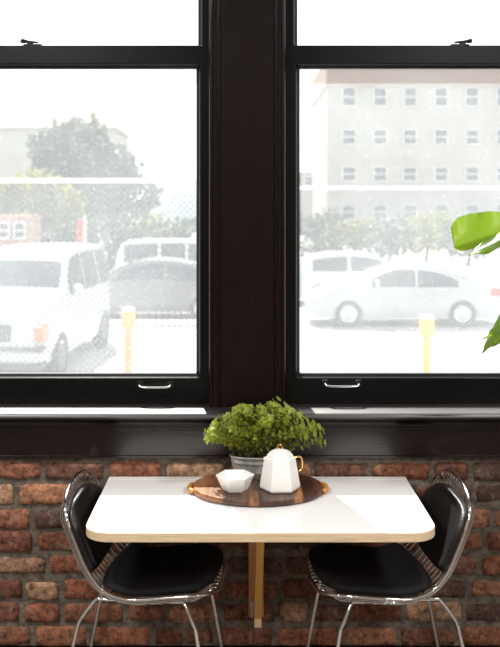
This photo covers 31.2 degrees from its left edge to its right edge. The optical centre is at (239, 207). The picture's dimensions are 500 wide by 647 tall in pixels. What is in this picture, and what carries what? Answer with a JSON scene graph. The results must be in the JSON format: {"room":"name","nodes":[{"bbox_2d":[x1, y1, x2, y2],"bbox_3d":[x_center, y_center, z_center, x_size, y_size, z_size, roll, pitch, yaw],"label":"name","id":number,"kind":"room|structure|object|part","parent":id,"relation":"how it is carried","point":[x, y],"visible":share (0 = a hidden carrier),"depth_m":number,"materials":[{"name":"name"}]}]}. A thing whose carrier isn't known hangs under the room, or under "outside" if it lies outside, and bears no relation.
{"room":"cafe","nodes":[
{"label":"cafe","id":0,"kind":"room"},
{"bbox_2d":[229,450,269,479],"bbox_3d":[0.066,0.936,3.258,0.213,0.080,0.114,0,0,0],"label":"planter","id":1,"kind":"object","parent":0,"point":[252,462],"depth_m":3.22,"materials":[{"name":"metal"}]},
{"bbox_2d":[0,458,499,645],"bbox_3d":[0.050,0.475,3.474,6.900,5.070,0.271,0,0,0],"label":"wall","id":2,"kind":"structure","parent":0,"point":[44,591],"depth_m":3.35,"materials":[{"name":"brick"}]},
{"bbox_2d":[0,0,208,403],"bbox_3d":[-0.730,-0.378,3.481,1.260,2.265,0.238,0,0,0],"label":"window","id":3,"kind":"structure","parent":2,"relation":"in","point":[15,387],"depth_m":3.40,"materials":[{"name":"black paint"}]},
{"bbox_3d":[-0.322,0.672,3.379,0.125,0.017,0.029,0,0,0],"label":"lift handle","id":4,"kind":"part","parent":3,"relation":"part of","materials":[{"name":"silver metal"}]},
{"bbox_3d":[-0.322,0.669,3.392,0.137,0.026,0.006,0,0,0],"label":"lift plate","id":5,"kind":"part","parent":3,"relation":"part of","materials":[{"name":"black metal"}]},
{"bbox_3d":[-0.730,-1.022,3.458,1.226,0.934,0.035,0,0,0],"label":"sash","id":6,"kind":"part","parent":3,"relation":"part of","materials":[{"name":"black paint"}]},
{"bbox_2d":[209,0,285,407],"bbox_3d":[0.027,-0.376,3.345,0.286,2.239,0.034,0,0,0],"label":"trim","id":7,"kind":"structure","parent":2,"relation":"attached to","point":[247,38],"depth_m":3.34,"materials":[{"name":"brown wood"}]},
{"bbox_2d":[0,419,499,457],"bbox_3d":[0.028,0.853,3.325,3.195,0.152,0.054,0,0,0],"label":"trim","id":8,"kind":"structure","parent":2,"relation":"attached to","point":[19,438],"depth_m":3.33,"materials":[{"name":"black wood"}]},
{"bbox_2d":[0,404,499,418],"bbox_3d":[0.028,0.759,3.376,3.255,0.033,0.199,0,0,0],"label":"windowsill","id":9,"kind":"structure","parent":2,"relation":"attached to","point":[7,411],"depth_m":3.30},
{"bbox_2d":[0,645,499,646],"bbox_3d":[0.050,1.690,3.345,6.500,0.100,0.029,0,0,0],"label":"baseboard","id":10,"kind":"structure","parent":2,"relation":"attached to","point":[0,645],"depth_m":3.35,"materials":[{"name":"brown wood"}]},
{"bbox_2d":[86,477,434,627],"bbox_3d":[0.065,1.270,3.046,1.103,0.540,0.591,0,0,0],"label":"table","id":11,"kind":"object","parent":2,"relation":"attached to","point":[127,509],"visible":0.94,"depth_m":2.93,"materials":[{"name":"white wood"}]},
{"bbox_2d":[187,473,328,506],"bbox_3d":[0.063,0.988,3.155,0.499,0.024,0.355,0,0,0],"label":"serving board","id":12,"kind":"object","parent":11,"relation":"on","point":[208,488],"visible":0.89,"depth_m":3.06,"materials":[{"name":"brown wood"}]},
{"bbox_3d":[-0.172,0.986,3.155,0.029,0.019,0.095,0,0,0],"label":"handle","id":13,"kind":"part","parent":12,"relation":"part of","materials":[{"name":"gold metal"}]},
{"bbox_2d":[216,469,253,492],"bbox_3d":[-0.017,0.950,3.100,0.134,0.052,0.116,0,0,-3],"label":"bowl","id":14,"kind":"object","parent":12,"relation":"on","point":[231,481],"visible":1,"depth_m":3.08,"materials":[{"name":"white ceramic"}]},
{"bbox_2d":[203,396,325,479],"bbox_3d":[0.088,0.831,3.221,0.446,0.291,0.192,0,0,0],"label":"potted plant","id":15,"kind":"object","parent":12,"relation":"on","point":[265,431],"visible":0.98,"depth_m":3.20,"materials":[{"name":"plant"}]},
{"bbox_2d":[260,444,302,492],"bbox_3d":[0.140,0.899,3.115,0.124,0.155,0.145,0,0,27],"label":"teapot","id":16,"kind":"object","parent":12,"relation":"on","point":[279,474],"visible":1,"depth_m":3.07,"materials":[{"name":"white ceramic"}]},
{"bbox_3d":[0.139,0.852,3.114,0.092,0.027,0.081,0,0,-2],"label":"lid","id":17,"kind":"part","parent":16,"relation":"part of","materials":[{"name":"white ceramic"}]},
{"bbox_3d":[0.206,0.899,3.145,0.037,0.058,0.009,0,0,-28],"label":"handle","id":18,"kind":"part","parent":16,"relation":"part of","materials":[{"name":"gold metal"}]},
{"bbox_3d":[0.298,0.986,3.155,0.029,0.019,0.095,0,0,0],"label":"handle","id":19,"kind":"part","parent":12,"relation":"part of","materials":[{"name":"gold metal"}]},
{"bbox_2d":[286,0,499,403],"bbox_3d":[0.785,-0.378,3.481,1.260,2.265,0.238,0,0,0],"label":"window","id":20,"kind":"structure","parent":2,"relation":"in","point":[301,387],"depth_m":3.40,"materials":[{"name":"black paint"}]},
{"bbox_3d":[0.785,-1.022,3.458,1.226,0.934,0.035,0,0,0],"label":"sash","id":21,"kind":"part","parent":20,"relation":"part of","materials":[{"name":"black paint"}]},
{"bbox_3d":[0.386,0.665,3.392,0.147,0.026,0.006,0,0,0],"label":"lift plate","id":22,"kind":"part","parent":20,"relation":"part of","materials":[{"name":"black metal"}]},
{"bbox_3d":[0.386,0.668,3.379,0.135,0.017,0.029,0,0,0],"label":"lift handle","id":23,"kind":"part","parent":20,"relation":"part of","materials":[{"name":"silver metal"}]},
{"bbox_3d":[0.050,1.815,0.151,6.900,0.150,6.403,0,0,0],"label":"floor","id":24,"kind":"structure","parent":0,"visible":0},
{"bbox_2d":[60,470,225,646],"bbox_3d":[-0.329,1.336,3.105,0.550,0.807,0.443,0,0,5],"label":"wire chair","id":25,"kind":"object","parent":24,"relation":"on","point":[174,574],"visible":0.91,"depth_m":3.03,"materials":[{"name":"black leather"}]},
{"bbox_3d":[-0.541,1.508,2.934,0.160,0.444,0.015,0,0,-14],"label":"leg","id":26,"kind":"part","parent":25,"relation":"part of","materials":[{"name":"silver metal"}]},
{"bbox_3d":[-0.508,1.508,3.311,0.160,0.444,0.015,0,0,24],"label":"leg","id":27,"kind":"part","parent":25,"relation":"part of","materials":[{"name":"silver metal"}]},
{"bbox_3d":[-0.330,1.292,2.940,0.270,0.017,0.012,0,0,5],"label":"rail","id":28,"kind":"part","parent":25,"relation":"part of","materials":[{"name":"silver metal"}]},
{"bbox_3d":[-0.138,1.507,2.898,0.136,0.444,0.017,0,0,28],"label":"leg","id":29,"kind":"part","parent":25,"relation":"part of","materials":[{"name":"silver metal"}]},
{"bbox_3d":[-0.105,1.507,3.276,0.136,0.444,0.017,0,0,-18],"label":"leg","id":30,"kind":"part","parent":25,"relation":"part of","materials":[{"name":"silver metal"}]},
{"bbox_2d":[305,470,474,646],"bbox_3d":[0.511,1.336,3.105,0.550,0.807,0.443,0,0,-5],"label":"wire chair","id":31,"kind":"object","parent":24,"relation":"on","point":[362,575],"visible":0.96,"depth_m":3.05,"materials":[{"name":"black leather"}]},
{"bbox_3d":[0.287,1.507,3.276,0.136,0.444,0.017,0,0,18],"label":"leg","id":32,"kind":"part","parent":31,"relation":"part of","materials":[{"name":"silver metal"}]},
{"bbox_3d":[0.320,1.507,2.898,0.135,0.444,0.017,0,0,-28],"label":"leg","id":33,"kind":"part","parent":31,"relation":"part of","materials":[{"name":"silver metal"}]},
{"bbox_3d":[0.512,1.292,2.940,0.270,0.017,0.012,0,0,-5],"label":"rail","id":34,"kind":"part","parent":31,"relation":"part of","materials":[{"name":"silver metal"}]},
{"bbox_3d":[0.690,1.508,3.311,0.160,0.444,0.015,0,0,-24],"label":"leg","id":35,"kind":"part","parent":31,"relation":"part of","materials":[{"name":"silver metal"}]},
{"bbox_3d":[0.723,1.508,2.934,0.160,0.444,0.015,0,0,14],"label":"leg","id":36,"kind":"part","parent":31,"relation":"part of","materials":[{"name":"silver metal"}]},
{"bbox_2d":[451,211,499,353],"bbox_3d":[1.298,0.616,2.783,1.104,2.249,0.774,0,0,0],"label":"houseplant","id":37,"kind":"object","parent":24,"relation":"on","point":[479,232],"visible":1,"depth_m":3.14,"materials":[{"name":"green plant"}]},
{"label":"outside","id":38,"kind":"structure","parent":0,"visible":0},
{"bbox_2d":[0,231,499,371],"bbox_3d":[0.000,2.960,73.485,180.000,0.300,139.730,0,0,0],"label":"ground","id":39,"kind":"structure","parent":38,"point":[411,255],"depth_m":18.27,"materials":[{"name":"grey asphalt"}]},
{"bbox_2d":[0,215,40,245],"bbox_3d":[-9.356,1.538,35.050,2.586,2.544,2.300,0,0,0],"label":"shop","id":40,"kind":"structure","parent":39,"relation":"on","point":[6,218],"depth_m":34.00,"materials":[{"name":"brown"}]},
{"bbox_3d":[-8.975,0.851,33.983,0.300,0.500,0.027,0,0,0],"label":"pane","id":41,"kind":"part","parent":40,"relation":"part of","materials":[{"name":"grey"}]},
{"bbox_3d":[-8.367,0.851,33.983,0.300,0.500,0.027,0,0,0],"label":"pane","id":42,"kind":"part","parent":40,"relation":"part of","materials":[{"name":"grey glass"}]},
{"bbox_2d":[0,168,87,231],"bbox_3d":[-9.948,0.529,40.029,6.278,4.611,2.878,0,0,-5],"label":"broadleaf tree","id":43,"kind":"object","parent":39,"relation":"on","point":[34,174],"visible":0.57,"depth_m":39.50,"materials":[{"name":"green plant"}]},
{"bbox_2d":[0,243,109,371],"bbox_3d":[-3.830,1.755,16.576,2.400,2.110,5.112,0,0,4],"label":"van","id":44,"kind":"object","parent":39,"relation":"on","point":[16,246],"visible":0.72,"depth_m":15.35,"materials":[{"name":"grey paint"}]},
{"bbox_2d":[0,325,10,341],"bbox_3d":[-4.013,1.980,14.147,0.800,0.260,0.120,0,0,4],"label":"grille","id":45,"kind":"object","parent":44,"relation":"attached to","point":[3,335],"depth_m":14.07,"materials":[{"name":"grey plastic"}]},
{"bbox_2d":[72,284,83,294],"bbox_3d":[-2.808,1.410,15.500,0.200,0.200,0.110,0,0,4],"label":"mirror","id":46,"kind":"object","parent":44,"relation":"attached to","point":[76,287],"depth_m":15.46,"materials":[{"name":"grey paint"}]},
{"bbox_2d":[0,105,132,247],"bbox_3d":[-15.369,-2.230,64.500,14.157,10.079,9.600,0,0,0],"label":"house","id":47,"kind":"structure","parent":39,"relation":"on","point":[16,121],"depth_m":60.30,"materials":[{"name":"beige"}]},
{"bbox_2d":[41,215,97,242],"bbox_3d":[-7.470,1.563,38.034,2.991,2.535,1.633,0,0,0],"label":"shrub","id":48,"kind":"object","parent":39,"relation":"on","point":[73,227],"visible":0.21,"depth_m":37.70,"materials":[{"name":"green plant"}]},
{"bbox_2d":[77,215,85,242],"bbox_3d":[-5.665,1.535,32.000,0.328,2.550,0.100,0,0,0],"label":"banner pole","id":49,"kind":"object","parent":39,"relation":"on","point":[79,221],"visible":0.55,"depth_m":31.98,"materials":[{"name":"red"}]},
{"bbox_3d":[-5.549,1.535,32.000,0.095,2.550,0.100,0,0,0],"label":"post","id":50,"kind":"part","parent":49,"relation":"part of","materials":[{"name":"white"}]},
{"bbox_2d":[24,112,163,223],"bbox_3d":[-7.355,-1.015,44.940,7.104,7.689,3.711,0,0,0],"label":"broadleaf tree","id":51,"kind":"object","parent":39,"relation":"on","point":[92,146],"visible":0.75,"depth_m":44.27,"materials":[{"name":"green plant"}]},
{"bbox_2d":[0,179,195,371],"bbox_3d":[-2.725,1.217,10.900,5.017,3.193,0.070,0,0,0],"label":"fence","id":52,"kind":"object","parent":39,"relation":"on","point":[6,181],"visible":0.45,"depth_m":10.90,"materials":[{"name":"grey metal"}]},
{"bbox_3d":[-2.725,-0.330,10.900,4.950,0.053,0.056,0,0,0],"label":"rail","id":53,"kind":"part","parent":52,"relation":"part of","materials":[{"name":"white metal"}]},
{"bbox_2d":[86,208,153,271],"bbox_3d":[-4.835,1.421,34.980,2.944,2.811,1.686,0,0,0],"label":"shrub","id":54,"kind":"object","parent":39,"relation":"on","point":[136,215],"visible":0.33,"depth_m":34.77,"materials":[{"name":"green plant"}]},
{"bbox_2d":[121,307,134,371],"bbox_3d":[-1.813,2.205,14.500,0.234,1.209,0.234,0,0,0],"label":"bollard","id":55,"kind":"object","parent":39,"relation":"on","point":[130,310],"visible":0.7,"depth_m":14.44,"materials":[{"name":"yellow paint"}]},
{"bbox_3d":[-1.813,2.345,14.500,0.124,0.930,0.124,0,0,0],"label":"post","id":56,"kind":"part","parent":55,"relation":"part of","materials":[{"name":"yellow paint"}]},
{"bbox_2d":[106,211,177,259],"bbox_3d":[-4.108,1.473,38.021,3.160,2.709,1.663,0,0,0],"label":"shrub","id":57,"kind":"object","parent":39,"relation":"on","point":[152,217],"visible":0.07,"depth_m":37.84,"materials":[{"name":"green plant"}]},
{"bbox_2d":[109,257,195,318],"bbox_3d":[-2.250,2.043,23.200,4.400,1.534,2.180,0,0,0],"label":"compact car","id":58,"kind":"object","parent":39,"relation":"on","point":[149,259],"visible":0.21,"depth_m":22.32,"materials":[{"name":"grey paint"}]},
{"bbox_2d":[109,320,195,326],"bbox_3d":[-2.700,2.740,21.200,7.600,0.140,0.240,0,0,0],"label":"kerb","id":59,"kind":"object","parent":39,"relation":"on","point":[111,322],"depth_m":21.08,"materials":[{"name":"white paint"}]},
{"bbox_2d":[115,238,195,269],"bbox_3d":[-1.594,1.888,28.500,4.600,1.844,2.300,0,0,0],"label":"utility vehicle","id":60,"kind":"object","parent":39,"relation":"on","point":[155,240],"visible":0.14,"depth_m":27.64,"materials":[{"name":"grey paint"}]},
{"bbox_2d":[129,183,195,229],"bbox_3d":[-2.097,-0.606,125.000,29.362,7.033,24.000,0,0,0],"label":"hills","id":61,"kind":"structure","parent":39,"relation":"on","point":[184,186],"depth_m":117.60,"materials":[{"name":"green plant"}]},
{"bbox_2d":[144,216,195,238],"bbox_3d":[-2.009,1.557,31.453,3.064,2.543,1.786,0,0,0],"label":"shrub","id":62,"kind":"object","parent":39,"relation":"on","point":[187,221],"visible":0.16,"depth_m":31.38,"materials":[{"name":"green plant"}]},
{"bbox_2d":[300,172,311,235],"bbox_3d":[7.852,-0.407,92.950,4.430,6.434,6.100,0,0,0],"label":"building","id":63,"kind":"structure","parent":39,"relation":"on","point":[305,177],"depth_m":89.99,"materials":[{"name":"grey"}]},
{"bbox_3d":[7.047,-2.718,89.984,0.900,0.700,0.027,0,0,0],"label":"pane","id":64,"kind":"part","parent":63,"relation":"part of","materials":[{"name":"grey glass"}]},
{"bbox_2d":[300,207,347,256],"bbox_3d":[3.821,1.374,44.006,2.914,2.906,1.765,0,0,0],"label":"shrub","id":65,"kind":"object","parent":39,"relation":"on","point":[313,223],"visible":0.59,"depth_m":43.76,"materials":[{"name":"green plant"}]},
{"bbox_2d":[300,251,388,297],"bbox_3d":[3.542,2.045,26.600,4.110,1.530,2.160,0,0,0],"label":"hatchback","id":66,"kind":"object","parent":39,"relation":"on","point":[332,255],"visible":0.24,"depth_m":25.78,"materials":[{"name":"grey paint"}]},
{"bbox_2d":[325,218,377,252],"bbox_3d":[5.897,1.661,47.984,3.172,2.336,1.883,0,0,0],"label":"shrub","id":67,"kind":"object","parent":39,"relation":"on","point":[351,223],"visible":0.48,"depth_m":47.70,"materials":[{"name":"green plant"}]},
{"bbox_2d":[357,214,418,261],"bbox_3d":[7.291,1.550,44.032,3.164,2.557,1.719,0,0,0],"label":"shrub","id":68,"kind":"object","parent":39,"relation":"on","point":[390,248],"visible":0.7,"depth_m":43.80,"materials":[{"name":"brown plant"}]},
{"bbox_2d":[300,187,499,371],"bbox_3d":[4.275,1.217,14.850,7.917,3.193,0.070,0,0,0],"label":"fence","id":69,"kind":"object","parent":39,"relation":"on","point":[301,188],"visible":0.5,"depth_m":14.85,"materials":[{"name":"grey"}]},
{"bbox_3d":[4.275,-0.330,14.850,7.850,0.053,0.056,0,0,0],"label":"rail","id":70,"kind":"part","parent":69,"relation":"part of","materials":[{"name":"white metal"}]},
{"bbox_2d":[305,262,499,326],"bbox_3d":[3.917,2.074,21.900,4.540,1.472,2.180,0,0,0],"label":"sedan","id":71,"kind":"object","parent":39,"relation":"on","point":[397,269],"visible":0.71,"depth_m":21.03,"materials":[{"name":"silver metal"}]},
{"bbox_2d":[311,69,499,243],"bbox_3d":[15.934,-4.492,76.985,18.484,14.605,14.270,0,0,0],"label":"office building","id":72,"kind":"structure","parent":39,"relation":"on","point":[371,127],"depth_m":70.00,"materials":[{"name":"beige"}]},
{"bbox_3d":[8.535,0.313,69.984,0.920,1.050,0.027,0,0,0],"label":"pane","id":73,"kind":"part","parent":72,"relation":"part of","materials":[{"name":"grey glass"}]},
{"bbox_3d":[8.535,-2.662,69.984,0.920,0.998,0.027,0,0,0],"label":"pane","id":74,"kind":"part","parent":72,"relation":"part of","materials":[{"name":"grey glass"}]},
{"bbox_3d":[8.535,-5.559,69.984,0.920,1.050,0.027,0,0,0],"label":"pane","id":75,"kind":"part","parent":72,"relation":"part of","materials":[{"name":"grey glass"}]},
{"bbox_3d":[8.535,-8.691,69.984,0.920,1.365,0.027,0,0,0],"label":"pane","id":76,"kind":"part","parent":72,"relation":"part of","materials":[{"name":"grey glass"}]},
{"bbox_3d":[10.962,0.313,69.984,0.920,1.050,0.027,0,0,0],"label":"pane","id":77,"kind":"part","parent":72,"relation":"part of","materials":[{"name":"grey glass"}]},
{"bbox_3d":[10.962,-2.662,69.984,0.920,0.998,0.027,0,0,0],"label":"pane","id":78,"kind":"part","parent":72,"relation":"part of","materials":[{"name":"grey glass"}]},
{"bbox_3d":[10.962,-5.559,69.984,0.920,1.050,0.027,0,0,0],"label":"pane","id":79,"kind":"part","parent":72,"relation":"part of","materials":[{"name":"grey glass"}]},
{"bbox_3d":[10.962,-8.691,69.984,0.920,1.365,0.027,0,0,0],"label":"pane","id":80,"kind":"part","parent":72,"relation":"part of","materials":[{"name":"grey glass"}]},
{"bbox_3d":[15.934,-10.670,76.985,18.484,2.250,14.270,0,0,0],"label":"cornice","id":81,"kind":"part","parent":72,"relation":"part of","materials":[{"name":"beige concrete"}]},
{"bbox_3d":[13.311,0.313,69.984,0.920,1.050,0.027,0,0,0],"label":"pane","id":82,"kind":"part","parent":72,"relation":"part of","materials":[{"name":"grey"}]},
{"bbox_3d":[13.311,-2.662,69.984,0.920,0.998,0.027,0,0,0],"label":"pane","id":83,"kind":"part","parent":72,"relation":"part of","materials":[{"name":"grey glass"}]},
{"bbox_3d":[13.311,-5.559,69.984,0.920,1.050,0.027,0,0,0],"label":"pane","id":84,"kind":"part","parent":72,"relation":"part of","materials":[{"name":"grey glass"}]},
{"bbox_3d":[13.311,-8.691,69.984,0.920,1.365,0.027,0,0,0],"label":"pane","id":85,"kind":"part","parent":72,"relation":"part of","materials":[{"name":"grey glass"}]},
{"bbox_3d":[15.738,0.313,69.984,0.920,1.050,0.027,0,0,0],"label":"pane","id":86,"kind":"part","parent":72,"relation":"part of","materials":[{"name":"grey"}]},
{"bbox_3d":[15.738,-2.662,69.984,0.920,0.998,0.027,0,0,0],"label":"pane","id":87,"kind":"part","parent":72,"relation":"part of","materials":[{"name":"grey glass"}]},
{"bbox_3d":[15.738,-5.559,69.984,0.920,1.050,0.027,0,0,0],"label":"pane","id":88,"kind":"part","parent":72,"relation":"part of","materials":[{"name":"grey glass"}]},
{"bbox_3d":[15.738,-8.691,69.984,0.920,1.365,0.027,0,0,0],"label":"pane","id":89,"kind":"part","parent":72,"relation":"part of","materials":[{"name":"grey glass"}]},
{"bbox_3d":[18.166,0.313,69.984,0.920,1.050,0.027,0,0,0],"label":"pane","id":90,"kind":"part","parent":72,"relation":"part of","materials":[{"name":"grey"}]},
{"bbox_3d":[18.166,-2.662,69.984,0.920,0.998,0.027,0,0,0],"label":"pane","id":91,"kind":"part","parent":72,"relation":"part of","materials":[{"name":"grey glass"}]},
{"bbox_3d":[18.166,-5.559,69.984,0.920,1.050,0.027,0,0,0],"label":"pane","id":92,"kind":"part","parent":72,"relation":"part of","materials":[{"name":"grey glass"}]},
{"bbox_3d":[18.166,-8.691,69.984,0.920,1.365,0.027,0,0,0],"label":"pane","id":93,"kind":"part","parent":72,"relation":"part of","materials":[{"name":"grey glass"}]},
{"bbox_3d":[20.593,-2.662,69.984,0.920,0.998,0.027,0,0,0],"label":"pane","id":94,"kind":"part","parent":72,"relation":"part of","materials":[{"name":"grey glass"}]},
{"bbox_3d":[20.593,-5.559,69.984,0.920,1.050,0.027,0,0,0],"label":"pane","id":95,"kind":"part","parent":72,"relation":"part of","materials":[{"name":"grey glass"}]},
{"bbox_3d":[20.593,-8.691,69.984,0.920,1.365,0.027,0,0,0],"label":"pane","id":96,"kind":"part","parent":72,"relation":"part of","materials":[{"name":"grey glass"}]},
{"bbox_2d":[400,207,451,259],"bbox_3d":[9.936,1.315,48.022,3.064,3.024,1.666,0,0,0],"label":"shrub","id":97,"kind":"object","parent":39,"relation":"on","point":[429,237],"visible":0.54,"depth_m":47.86,"materials":[{"name":"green plant"}]},
{"bbox_2d":[419,314,433,371],"bbox_3d":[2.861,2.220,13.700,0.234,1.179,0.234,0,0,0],"label":"bollard","id":98,"kind":"object","parent":39,"relation":"on","point":[426,321],"visible":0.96,"depth_m":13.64,"materials":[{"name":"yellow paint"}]},
{"bbox_3d":[2.861,2.360,13.700,0.124,0.900,0.124,0,0,0],"label":"post","id":99,"kind":"part","parent":98,"relation":"part of","materials":[{"name":"yellow metal"}]},
{"bbox_2d":[436,212,485,264],"bbox_3d":[11.220,1.491,44.006,3.126,2.674,1.643,0,0,0],"label":"shrub","id":100,"kind":"object","parent":39,"relation":"on","point":[461,255],"visible":0.22,"depth_m":43.86,"materials":[{"name":"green plant"}]}
]}

